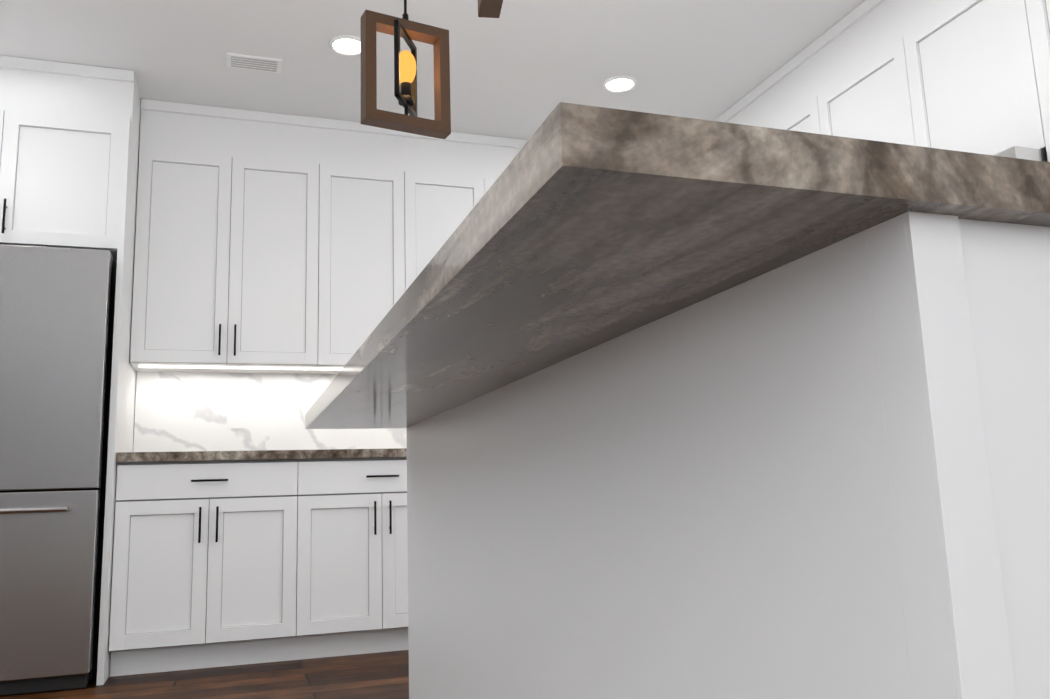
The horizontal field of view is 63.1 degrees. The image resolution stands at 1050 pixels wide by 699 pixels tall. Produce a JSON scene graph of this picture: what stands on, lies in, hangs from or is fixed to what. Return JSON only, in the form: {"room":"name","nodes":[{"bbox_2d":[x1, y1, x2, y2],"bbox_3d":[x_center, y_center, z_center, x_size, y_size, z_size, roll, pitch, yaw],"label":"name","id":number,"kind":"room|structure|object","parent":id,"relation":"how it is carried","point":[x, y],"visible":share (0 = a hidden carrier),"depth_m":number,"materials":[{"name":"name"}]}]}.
{"room":"kitchen","nodes":[
{"label":"kitchen","id":0,"kind":"room"},
{"bbox_2d":[133,371,136,445],"bbox_3d":[-1.091,-0.617,-0.030,7.990,2.680,9.200,1,-10,-19],"label":"wall","id":1,"kind":"structure","parent":0,"point":[134,412],"depth_m":4.28,"materials":[{"name":"grey paint"}]},
{"bbox_2d":[130,99,333,373],"bbox_3d":[-1.489,-0.550,4.413,0.919,1.308,0.330,1,-10,-19],"label":"upper cabinet","id":2,"kind":"object","parent":1,"relation":"attached to","point":[273,243],"depth_m":4.26,"materials":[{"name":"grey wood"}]},
{"bbox_2d":[133,372,406,451],"bbox_3d":[-0.413,0.365,4.787,3.240,0.438,0.015,1,-10,-19],"label":"backsplash","id":3,"kind":"structure","parent":1,"relation":"attached to","point":[184,411],"depth_m":4.40,"materials":[{"name":"stone"}]},
{"bbox_2d":[330,119,497,373],"bbox_3d":[-0.689,-0.531,4.683,1.009,1.308,0.330,1,-10,-19],"label":"upper cabinet","id":4,"kind":"object","parent":1,"relation":"attached to","point":[399,196],"depth_m":4.54,"materials":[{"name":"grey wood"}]},
{"bbox_2d":[498,137,527,176],"bbox_3d":[0.130,-0.511,4.959,0.958,1.308,0.330,1,-10,-19],"label":"upper cabinet","id":5,"kind":"object","parent":1,"relation":"attached to","point":[508,148],"depth_m":4.81,"materials":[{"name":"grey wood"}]},
{"bbox_2d":[714,54,805,131],"bbox_3d":[1.327,-0.658,4.317,0.328,1.308,1.122,1,-10,-19],"label":"upper cabinet","id":6,"kind":"object","parent":1,"relation":"attached to","point":[776,103],"depth_m":4.16,"materials":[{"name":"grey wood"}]},
{"bbox_2d":[798,0,1021,158],"bbox_3d":[1.656,-0.831,3.354,0.328,1.308,1.181,1,-10,-19],"label":"upper cabinet","id":7,"kind":"object","parent":1,"relation":"attached to","point":[971,76],"depth_m":3.30,"materials":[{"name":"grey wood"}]},
{"bbox_2d":[1002,0,1049,161],"bbox_3d":[1.985,-1.004,2.391,0.328,1.308,1.121,1,-10,-19],"label":"upper cabinet","id":8,"kind":"object","parent":1,"relation":"attached to","point":[1027,22],"depth_m":2.81,"materials":[{"name":"grey wood"}]},
{"bbox_2d":[0,650,408,698],"bbox_3d":[-1.046,0.753,-0.260,7.990,0.100,9.200,1,-10,-19],"label":"floor","id":9,"kind":"structure","parent":0,"point":[381,675],"depth_m":3.38,"materials":[{"name":"brown wood"}]},
{"bbox_2d":[0,244,116,695],"bbox_3d":[-2.288,0.499,3.668,0.927,1.775,0.803,1,-10,-19],"label":"refrigerator","id":10,"kind":"object","parent":9,"relation":"on","point":[57,307],"visible":0.94,"depth_m":3.45,"materials":[{"name":"grey metal"}]},
{"bbox_2d":[0,55,140,685],"bbox_3d":[-2.318,0.073,3.820,0.997,2.678,0.700,1,-10,-19],"label":"cabinet","id":11,"kind":"object","parent":9,"relation":"on","point":[69,147],"visible":0.9,"depth_m":3.79,"materials":[{"name":"white wood"}]},
{"bbox_2d":[109,460,316,676],"bbox_3d":[-1.444,0.981,3.999,0.809,0.890,0.618,1,-10,-19],"label":"base cabinet","id":12,"kind":"object","parent":9,"relation":"on","point":[226,558],"depth_m":3.72,"materials":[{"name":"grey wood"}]},
{"bbox_2d":[117,448,406,463],"bbox_3d":[-0.295,0.549,4.456,3.258,0.040,0.643,1,-10,-19],"label":"countertop","id":13,"kind":"structure","parent":12,"relation":"on","point":[329,454],"depth_m":3.83,"materials":[{"name":"stone"}]},
{"bbox_2d":[313,456,408,657],"bbox_3d":[-0.757,0.998,4.231,0.879,0.890,0.618,1,-10,-19],"label":"base cabinet","id":14,"kind":"object","parent":9,"relation":"on","point":[360,537],"depth_m":3.92,"materials":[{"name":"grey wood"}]},
{"bbox_2d":[405,178,1049,698],"bbox_3d":[0.303,0.504,1.508,0.666,0.890,1.882,1,-10,-19],"label":"kitchen island","id":15,"kind":"object","parent":9,"relation":"on","point":[683,408],"depth_m":0.74,"materials":[{"name":"white"}]},
{"bbox_2d":[305,395,428,428],"bbox_3d":[-0.072,0.162,2.205,0.926,0.040,0.480,1,-10,-19],"label":"island countertop","id":16,"kind":"structure","parent":15,"relation":"on","point":[314,419],"depth_m":2.10,"materials":[{"name":"grey stone"}]},
{"bbox_2d":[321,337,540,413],"bbox_3d":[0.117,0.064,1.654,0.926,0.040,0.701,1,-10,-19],"label":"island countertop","id":17,"kind":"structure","parent":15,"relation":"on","point":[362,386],"depth_m":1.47,"materials":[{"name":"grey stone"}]},
{"bbox_2d":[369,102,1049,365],"bbox_3d":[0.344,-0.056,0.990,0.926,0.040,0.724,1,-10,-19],"label":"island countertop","id":18,"kind":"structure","parent":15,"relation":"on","point":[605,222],"depth_m":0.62,"materials":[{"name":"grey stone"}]},
{"bbox_2d":[0,0,864,139],"bbox_3d":[-1.136,-1.987,0.201,7.990,0.100,9.200,1,-10,-19],"label":"ceiling","id":19,"kind":"structure","parent":0,"point":[520,69],"depth_m":3.84,"materials":[{"name":"white paint"}]},
{"bbox_2d":[226,52,281,73],"bbox_3d":[-1.234,-1.304,3.899,0.240,0.010,0.120,1,-10,-19],"label":"ceiling vent","id":20,"kind":"object","parent":19,"relation":"in","point":[251,62],"visible":1,"depth_m":3.87,"materials":[{"name":"white metal"}]},
{"bbox_2d":[329,35,360,55],"bbox_3d":[-0.780,-1.342,3.776,0.168,0.016,0.168,1,-10,-19],"label":"recessed light","id":21,"kind":"object","parent":19,"relation":"in","point":[347,45],"visible":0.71,"depth_m":3.77,"materials":[{"name":"white plastic"}]},
{"bbox_2d":[361,0,450,138],"bbox_3d":[-0.358,-1.095,2.558,0.264,0.924,0.148,1,-10,-19],"label":"pendant light","id":22,"kind":"object","parent":19,"relation":"hanging from","point":[406,29],"visible":1,"depth_m":2.49,"materials":[{"name":"brown wood"}]},
{"bbox_2d":[478,0,502,17],"bbox_3d":[-0.077,-1.220,1.867,0.139,0.924,0.264,1,-10,-19],"label":"pendant light","id":23,"kind":"object","parent":19,"relation":"hanging from","point":[489,8],"visible":1,"depth_m":1.88,"materials":[{"name":"brown wood"}]},
{"bbox_2d":[603,75,636,92],"bbox_3d":[0.467,-1.308,4.218,0.168,0.016,0.168,1,-10,-19],"label":"recessed light","id":24,"kind":"object","parent":19,"relation":"in","point":[619,84],"visible":0.98,"depth_m":4.22,"materials":[{"name":"white plastic"}]}
]}

